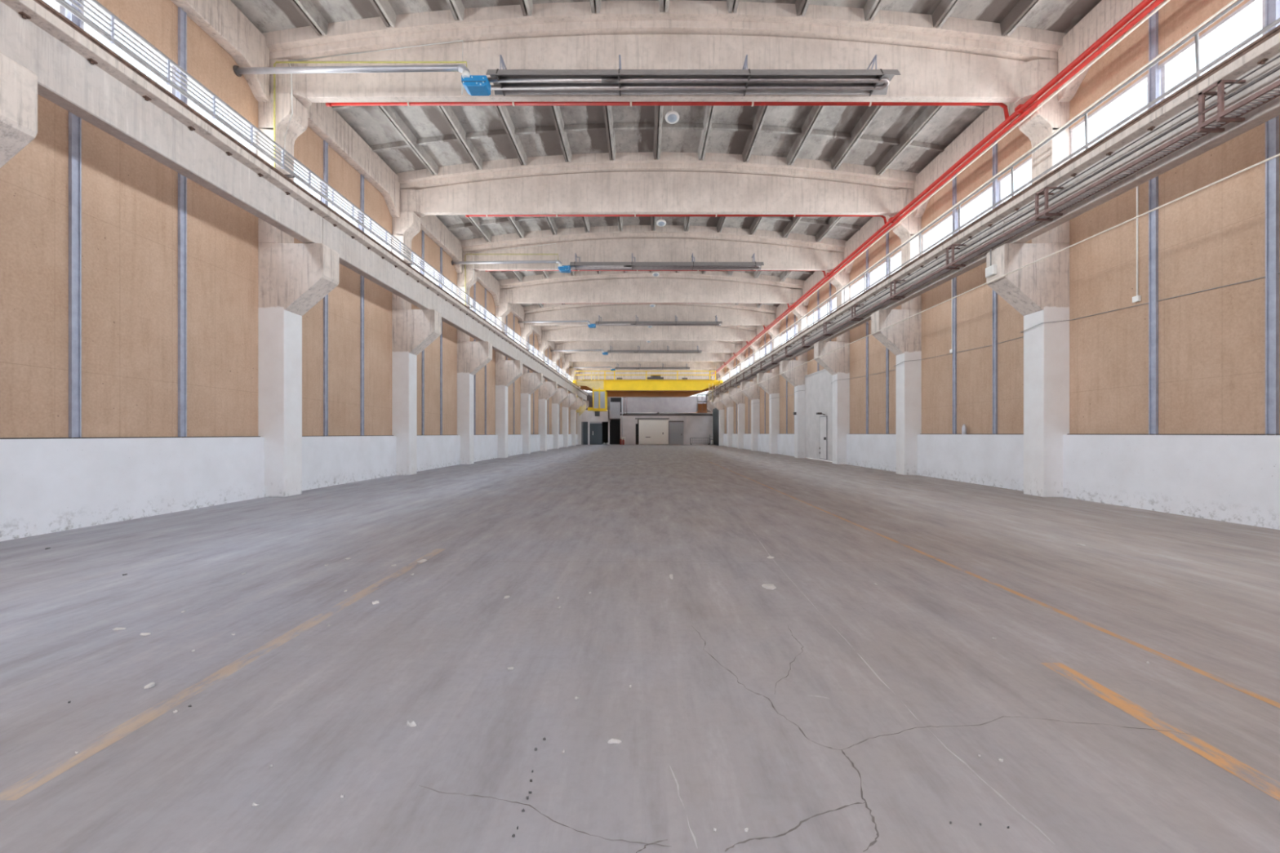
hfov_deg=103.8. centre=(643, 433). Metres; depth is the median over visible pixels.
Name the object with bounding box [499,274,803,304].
roof beam
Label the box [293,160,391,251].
window
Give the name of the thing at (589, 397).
wall
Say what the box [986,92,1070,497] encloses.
concrete column
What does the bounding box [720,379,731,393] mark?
girder
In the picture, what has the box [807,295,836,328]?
window
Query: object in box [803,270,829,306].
beam
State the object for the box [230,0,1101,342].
ceiling
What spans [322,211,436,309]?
girder
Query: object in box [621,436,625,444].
fire extinguisher
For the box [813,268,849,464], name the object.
concrete column
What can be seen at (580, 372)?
roof beam
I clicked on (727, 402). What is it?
concrete column
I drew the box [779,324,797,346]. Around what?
window
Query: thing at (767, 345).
window
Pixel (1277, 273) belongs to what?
cable
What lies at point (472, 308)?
window
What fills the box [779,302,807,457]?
concrete column
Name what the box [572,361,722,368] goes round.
roof beam
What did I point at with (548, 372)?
girder
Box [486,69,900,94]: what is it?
hood
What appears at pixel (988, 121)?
beam
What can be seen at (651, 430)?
door
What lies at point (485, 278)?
beam
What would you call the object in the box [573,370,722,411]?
crane
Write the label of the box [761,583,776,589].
flake
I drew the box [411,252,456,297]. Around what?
window
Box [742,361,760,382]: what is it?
girder
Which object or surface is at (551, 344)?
beam
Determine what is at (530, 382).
concrete column
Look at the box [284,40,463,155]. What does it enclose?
cable conduit
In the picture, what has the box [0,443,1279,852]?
floor
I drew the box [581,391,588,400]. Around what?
girder
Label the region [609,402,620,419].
window
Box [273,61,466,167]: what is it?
gas pipe
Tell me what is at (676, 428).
door
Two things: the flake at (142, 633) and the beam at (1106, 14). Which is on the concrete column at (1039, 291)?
the beam at (1106, 14)
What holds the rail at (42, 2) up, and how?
on the girder
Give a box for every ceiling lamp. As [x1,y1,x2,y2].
[652,271,659,276]
[656,219,666,226]
[665,105,679,124]
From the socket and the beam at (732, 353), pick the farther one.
the beam at (732, 353)
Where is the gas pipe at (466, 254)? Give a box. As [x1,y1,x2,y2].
[465,253,558,266]
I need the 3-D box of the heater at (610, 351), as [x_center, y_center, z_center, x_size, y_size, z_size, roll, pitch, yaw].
[-1.660,-7.800,47.006,14.161,0.911,0.942,0,0,0]
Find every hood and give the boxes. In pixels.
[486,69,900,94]
[569,262,764,270]
[595,321,722,325]
[608,350,702,353]
[615,367,689,369]
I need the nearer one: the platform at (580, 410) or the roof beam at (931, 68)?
the roof beam at (931, 68)
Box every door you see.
[589,422,602,444]
[635,417,669,444]
[668,421,684,444]
[712,408,719,445]
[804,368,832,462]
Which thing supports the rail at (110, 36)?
attached to the concrete column at (293, 277)
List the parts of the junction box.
lid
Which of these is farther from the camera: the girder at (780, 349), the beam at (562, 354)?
the beam at (562, 354)
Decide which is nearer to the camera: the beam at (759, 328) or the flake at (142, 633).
the flake at (142, 633)
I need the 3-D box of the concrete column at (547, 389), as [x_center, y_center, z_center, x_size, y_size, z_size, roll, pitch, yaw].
[-7.960,-3.114,41.556,1.560,9.080,0.600,0,0,0]
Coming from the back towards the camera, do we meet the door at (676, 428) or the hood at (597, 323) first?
the door at (676, 428)
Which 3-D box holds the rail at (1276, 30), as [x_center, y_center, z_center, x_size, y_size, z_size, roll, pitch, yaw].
[8.400,-5.256,32.556,0.200,0.245,66.000,0,0,0]
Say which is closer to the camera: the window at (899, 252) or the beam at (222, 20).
the beam at (222, 20)
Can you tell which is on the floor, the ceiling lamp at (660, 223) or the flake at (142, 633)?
the flake at (142, 633)
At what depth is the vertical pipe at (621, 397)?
65.16 m
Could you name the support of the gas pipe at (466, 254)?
attached to the concrete column at (472, 356)
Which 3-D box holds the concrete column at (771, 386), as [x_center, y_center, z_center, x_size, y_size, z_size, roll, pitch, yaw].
[8.870,-3.114,35.556,1.560,9.080,0.600,0,0,0]
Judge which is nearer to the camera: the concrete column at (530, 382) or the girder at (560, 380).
the concrete column at (530, 382)
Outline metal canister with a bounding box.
[961,424,966,434]
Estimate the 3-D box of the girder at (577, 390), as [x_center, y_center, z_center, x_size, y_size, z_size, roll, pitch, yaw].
[-7.530,-4.709,56.556,0.620,0.850,5.980,0,0,0]
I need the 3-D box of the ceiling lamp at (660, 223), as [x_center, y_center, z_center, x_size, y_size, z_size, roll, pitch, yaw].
[0.660,-8.523,18.625,0.360,1.542,0.349,0,0,0]
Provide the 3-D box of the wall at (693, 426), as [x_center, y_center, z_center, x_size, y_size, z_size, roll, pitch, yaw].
[0.103,-0.829,65.400,17.782,4.510,0.200,0,0,0]
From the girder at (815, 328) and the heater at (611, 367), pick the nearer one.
the girder at (815, 328)
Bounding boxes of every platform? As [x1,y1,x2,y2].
[576,395,586,416]
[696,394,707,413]
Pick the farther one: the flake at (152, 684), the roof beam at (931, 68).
the roof beam at (931, 68)
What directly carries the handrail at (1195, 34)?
on the girder at (1268, 50)
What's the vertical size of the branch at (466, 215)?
0.407 m
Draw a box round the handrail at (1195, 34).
[716,0,1279,382]
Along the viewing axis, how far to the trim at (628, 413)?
65.50 m
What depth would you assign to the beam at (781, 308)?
34.17 m
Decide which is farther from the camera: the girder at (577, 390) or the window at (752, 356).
the girder at (577, 390)
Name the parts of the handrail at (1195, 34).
post, post, post, post, post, post, post, post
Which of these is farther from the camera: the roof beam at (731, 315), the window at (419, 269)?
the roof beam at (731, 315)
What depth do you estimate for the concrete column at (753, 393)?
41.25 m
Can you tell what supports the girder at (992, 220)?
on the concrete column at (903, 339)
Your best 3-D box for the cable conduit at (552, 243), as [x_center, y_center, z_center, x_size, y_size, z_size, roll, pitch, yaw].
[-6.029,-7.599,23.248,4.388,2.450,0.448,0,0,6]
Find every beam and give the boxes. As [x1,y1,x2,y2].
[170,0,269,102]
[269,20,1057,107]
[306,102,399,217]
[400,163,914,217]
[419,214,462,273]
[462,232,844,271]
[476,270,499,306]
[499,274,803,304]
[510,303,524,327]
[524,303,775,326]
[532,325,541,342]
[541,324,756,341]
[548,341,554,354]
[554,340,742,353]
[560,352,564,363]
[564,352,731,362]
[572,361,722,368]
[578,368,715,374]
[731,352,735,363]
[742,341,749,354]
[756,325,767,342]
[775,303,791,327]
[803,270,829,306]
[844,215,892,273]
[914,102,1017,217]
[1057,0,1165,102]
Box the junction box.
[985,248,996,277]
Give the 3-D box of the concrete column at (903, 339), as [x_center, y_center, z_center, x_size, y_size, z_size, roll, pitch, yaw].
[8.870,-3.114,17.556,1.560,9.080,0.600,0,0,0]
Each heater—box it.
[232,54,900,96]
[451,253,764,272]
[518,315,722,328]
[550,345,702,355]
[569,364,689,370]
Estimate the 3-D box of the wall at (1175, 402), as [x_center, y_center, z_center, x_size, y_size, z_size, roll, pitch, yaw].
[9.605,-3.324,32.350,0.390,9.500,78.100,0,0,0]
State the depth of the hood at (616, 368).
58.66 m
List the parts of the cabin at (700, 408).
kick panel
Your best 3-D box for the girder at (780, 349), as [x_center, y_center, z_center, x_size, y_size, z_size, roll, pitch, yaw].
[8.440,-4.709,32.556,0.620,0.850,5.980,0,0,0]
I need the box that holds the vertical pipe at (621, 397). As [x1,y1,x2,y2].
[621,397,622,436]
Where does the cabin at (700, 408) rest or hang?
attached to the girder
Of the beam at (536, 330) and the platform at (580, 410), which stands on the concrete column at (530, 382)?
the beam at (536, 330)
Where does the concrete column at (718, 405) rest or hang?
on the floor
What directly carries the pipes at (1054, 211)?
attached to the girder at (1268, 50)
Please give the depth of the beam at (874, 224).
21.30 m
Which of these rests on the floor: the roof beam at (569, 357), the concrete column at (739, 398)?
the concrete column at (739, 398)
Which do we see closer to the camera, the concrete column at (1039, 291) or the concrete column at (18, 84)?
the concrete column at (18, 84)
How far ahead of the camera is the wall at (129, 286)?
9.04 m
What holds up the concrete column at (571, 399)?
on the floor
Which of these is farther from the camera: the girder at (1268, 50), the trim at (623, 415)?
the trim at (623, 415)
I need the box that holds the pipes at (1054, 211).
[705,54,1279,399]
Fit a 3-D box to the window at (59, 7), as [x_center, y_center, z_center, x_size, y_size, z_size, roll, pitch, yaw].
[-8.700,-6.124,8.556,0.120,1.400,5.600,0,0,0]
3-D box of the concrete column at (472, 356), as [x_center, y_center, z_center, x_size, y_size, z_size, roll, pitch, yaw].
[-7.960,-3.114,23.556,1.560,9.080,0.600,0,0,0]
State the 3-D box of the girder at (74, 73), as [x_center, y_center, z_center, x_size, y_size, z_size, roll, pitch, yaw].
[-7.530,-4.709,8.556,0.620,0.850,5.980,0,0,0]
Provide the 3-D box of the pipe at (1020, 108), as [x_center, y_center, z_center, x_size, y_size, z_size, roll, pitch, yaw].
[8.720,-7.404,32.500,0.240,0.261,63.000,0,0,0]
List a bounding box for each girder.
[0,0,329,243]
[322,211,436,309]
[431,287,489,341]
[485,324,520,359]
[518,346,541,373]
[539,361,555,382]
[554,371,567,388]
[565,379,575,393]
[573,385,582,397]
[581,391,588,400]
[711,385,721,397]
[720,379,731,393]
[729,371,743,388]
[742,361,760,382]
[758,346,784,373]
[782,324,820,359]
[817,287,880,341]
[875,210,1004,309]
[997,32,1279,244]
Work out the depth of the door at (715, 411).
61.73 m
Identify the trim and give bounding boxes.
[620,412,712,414]
[622,414,712,416]
[635,423,638,444]
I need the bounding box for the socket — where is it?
[462,70,470,77]
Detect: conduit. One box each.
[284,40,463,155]
[467,243,558,297]
[711,0,1169,377]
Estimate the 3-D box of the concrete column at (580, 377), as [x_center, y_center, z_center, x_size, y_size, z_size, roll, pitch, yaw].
[-7.960,-3.114,65.556,1.560,9.080,0.600,0,0,0]
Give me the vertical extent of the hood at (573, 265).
0.190 m
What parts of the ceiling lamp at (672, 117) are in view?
glass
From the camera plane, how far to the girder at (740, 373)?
44.58 m
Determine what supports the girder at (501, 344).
on the concrete column at (507, 371)
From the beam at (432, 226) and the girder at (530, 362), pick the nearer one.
the beam at (432, 226)
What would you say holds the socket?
attached to the heater at (744, 81)
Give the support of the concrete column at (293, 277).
on the floor
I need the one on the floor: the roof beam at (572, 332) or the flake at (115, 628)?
the flake at (115, 628)
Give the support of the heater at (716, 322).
hanging from the roof beam at (731, 315)
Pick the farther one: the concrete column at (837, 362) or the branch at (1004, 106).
the concrete column at (837, 362)
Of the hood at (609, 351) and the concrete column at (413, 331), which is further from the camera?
the hood at (609, 351)
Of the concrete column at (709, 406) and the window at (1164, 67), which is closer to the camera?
the window at (1164, 67)
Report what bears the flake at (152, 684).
on the floor
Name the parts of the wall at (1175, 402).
board panel, steel post, board panel, board panel, steel post, board panel, board panel, board panel, steel post, board panel, board panel, board panel, board panel, steel post, board panel, board panel, steel post, board panel, board panel, steel post, board panel, board panel, steel post, board panel, board panel, steel post, board panel, board panel, steel post, board panel, board panel, board panel, steel post, board panel, board panel, steel post, board panel, board panel, board panel, board panel, steel post, board panel, board panel, steel post, board panel, board panel, board panel, board panel, steel post, board panel, board panel, steel post, board panel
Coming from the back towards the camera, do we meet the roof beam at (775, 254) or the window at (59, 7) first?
the roof beam at (775, 254)
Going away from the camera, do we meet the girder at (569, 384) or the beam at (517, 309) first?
the beam at (517, 309)
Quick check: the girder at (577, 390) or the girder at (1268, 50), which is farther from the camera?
the girder at (577, 390)
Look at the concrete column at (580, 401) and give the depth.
59.25 m
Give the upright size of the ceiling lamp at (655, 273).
1.542 m
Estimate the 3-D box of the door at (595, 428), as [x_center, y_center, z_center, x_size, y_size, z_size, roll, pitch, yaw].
[-6.203,-0.058,65.390,1.614,2.968,0.100,0,0,0]
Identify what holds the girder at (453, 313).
on the concrete column at (472, 356)
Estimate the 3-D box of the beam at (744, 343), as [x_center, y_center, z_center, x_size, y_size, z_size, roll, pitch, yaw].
[9.420,-8.116,44.556,0.260,1.357,5.400,0,0,0]
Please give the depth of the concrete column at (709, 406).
65.26 m
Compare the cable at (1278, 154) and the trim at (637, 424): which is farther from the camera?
the trim at (637, 424)
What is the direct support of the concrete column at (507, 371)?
on the floor
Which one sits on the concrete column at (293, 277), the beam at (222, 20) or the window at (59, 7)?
the beam at (222, 20)
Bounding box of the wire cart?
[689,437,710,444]
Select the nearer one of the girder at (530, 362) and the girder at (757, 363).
the girder at (530, 362)
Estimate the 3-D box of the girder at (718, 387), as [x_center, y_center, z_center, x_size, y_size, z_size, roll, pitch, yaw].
[8.440,-4.709,56.556,0.620,0.850,5.980,0,0,0]
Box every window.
[54,0,257,154]
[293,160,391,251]
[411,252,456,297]
[470,297,494,325]
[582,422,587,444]
[595,411,599,416]
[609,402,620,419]
[745,355,752,368]
[760,342,772,357]
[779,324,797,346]
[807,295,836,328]
[849,249,901,300]
[921,156,1031,254]
[1069,0,1265,159]
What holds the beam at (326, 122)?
on the concrete column at (293, 277)
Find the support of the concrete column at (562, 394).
on the floor
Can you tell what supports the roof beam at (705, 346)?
on the concrete column at (562, 394)
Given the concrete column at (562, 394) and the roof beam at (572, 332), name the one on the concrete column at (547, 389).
the roof beam at (572, 332)
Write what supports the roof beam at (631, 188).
on the concrete column at (413, 331)
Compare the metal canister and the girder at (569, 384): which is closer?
the metal canister
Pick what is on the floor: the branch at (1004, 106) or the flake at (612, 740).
the flake at (612, 740)
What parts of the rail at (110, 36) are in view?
post, post, post, post, post, post, post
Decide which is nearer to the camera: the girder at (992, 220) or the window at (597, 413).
the girder at (992, 220)
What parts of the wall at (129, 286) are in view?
board panel, steel post, board panel, board panel, steel post, board panel, board panel, board panel, board panel, steel post, board panel, board panel, steel post, board panel, board panel, board panel, board panel, steel post, board panel, board panel, steel post, board panel, board panel, board panel, steel post, board panel, board panel, steel post, board panel, board panel, steel post, board panel, board panel, steel post, board panel, board panel, board panel, board panel, steel post, board panel, board panel, board panel, board panel, steel post, board panel, board panel, steel post, board panel, board panel, board panel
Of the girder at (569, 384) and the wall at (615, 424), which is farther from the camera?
the wall at (615, 424)
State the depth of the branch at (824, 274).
23.96 m
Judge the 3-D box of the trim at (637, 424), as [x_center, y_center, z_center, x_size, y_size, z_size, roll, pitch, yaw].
[-0.848,0.071,65.275,0.360,2.711,0.030,0,0,0]
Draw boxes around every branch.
[325,101,1008,119]
[465,214,886,223]
[484,270,826,275]
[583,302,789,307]
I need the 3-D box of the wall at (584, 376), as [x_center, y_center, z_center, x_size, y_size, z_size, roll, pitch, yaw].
[0.455,-8.074,65.860,18.190,1.800,0.120,0,0,0]
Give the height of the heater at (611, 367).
0.911 m
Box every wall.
[0,0,582,541]
[581,409,712,444]
[582,378,711,443]
[583,375,711,378]
[583,391,610,409]
[602,419,610,444]
[610,397,621,444]
[711,0,1279,529]
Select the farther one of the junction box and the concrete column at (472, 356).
the concrete column at (472, 356)
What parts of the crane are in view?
pane, pane, handrail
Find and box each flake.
[112,627,125,631]
[140,632,151,635]
[144,682,155,688]
[406,720,416,727]
[417,559,426,562]
[607,738,621,743]
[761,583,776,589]
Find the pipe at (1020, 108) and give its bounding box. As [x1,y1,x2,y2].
[711,0,1164,376]
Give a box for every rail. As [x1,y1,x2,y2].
[33,0,586,392]
[54,0,577,382]
[707,24,1279,392]
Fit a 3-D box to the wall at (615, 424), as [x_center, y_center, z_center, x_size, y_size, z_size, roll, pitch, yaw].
[-3.598,-1.674,66.600,1.542,6.200,0.200,0,0,0]
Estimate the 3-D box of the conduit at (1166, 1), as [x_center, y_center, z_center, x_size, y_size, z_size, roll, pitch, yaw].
[8.760,-7.234,32.500,0.040,0.040,63.000,0,0,0]
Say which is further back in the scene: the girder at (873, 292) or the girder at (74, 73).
the girder at (873, 292)
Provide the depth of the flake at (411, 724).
2.45 m
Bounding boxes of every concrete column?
[0,53,37,168]
[257,92,339,497]
[391,211,441,475]
[456,268,492,464]
[494,302,522,457]
[520,324,542,453]
[537,340,557,450]
[551,352,568,448]
[561,361,576,447]
[569,368,583,445]
[577,375,588,444]
[706,375,716,414]
[711,368,724,445]
[719,361,733,447]
[728,352,745,448]
[740,340,759,450]
[756,324,779,453]
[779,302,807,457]
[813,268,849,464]
[871,211,921,475]
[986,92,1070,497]
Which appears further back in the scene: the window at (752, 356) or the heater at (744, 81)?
the window at (752, 356)
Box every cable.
[711,153,1279,404]
[757,272,1279,403]
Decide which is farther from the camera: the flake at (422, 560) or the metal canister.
the metal canister
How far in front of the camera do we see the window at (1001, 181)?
14.21 m
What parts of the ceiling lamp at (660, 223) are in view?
glass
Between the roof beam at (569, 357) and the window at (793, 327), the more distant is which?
the roof beam at (569, 357)
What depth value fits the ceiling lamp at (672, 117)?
12.59 m
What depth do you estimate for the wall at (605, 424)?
68.30 m
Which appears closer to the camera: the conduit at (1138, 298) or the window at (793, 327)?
the conduit at (1138, 298)

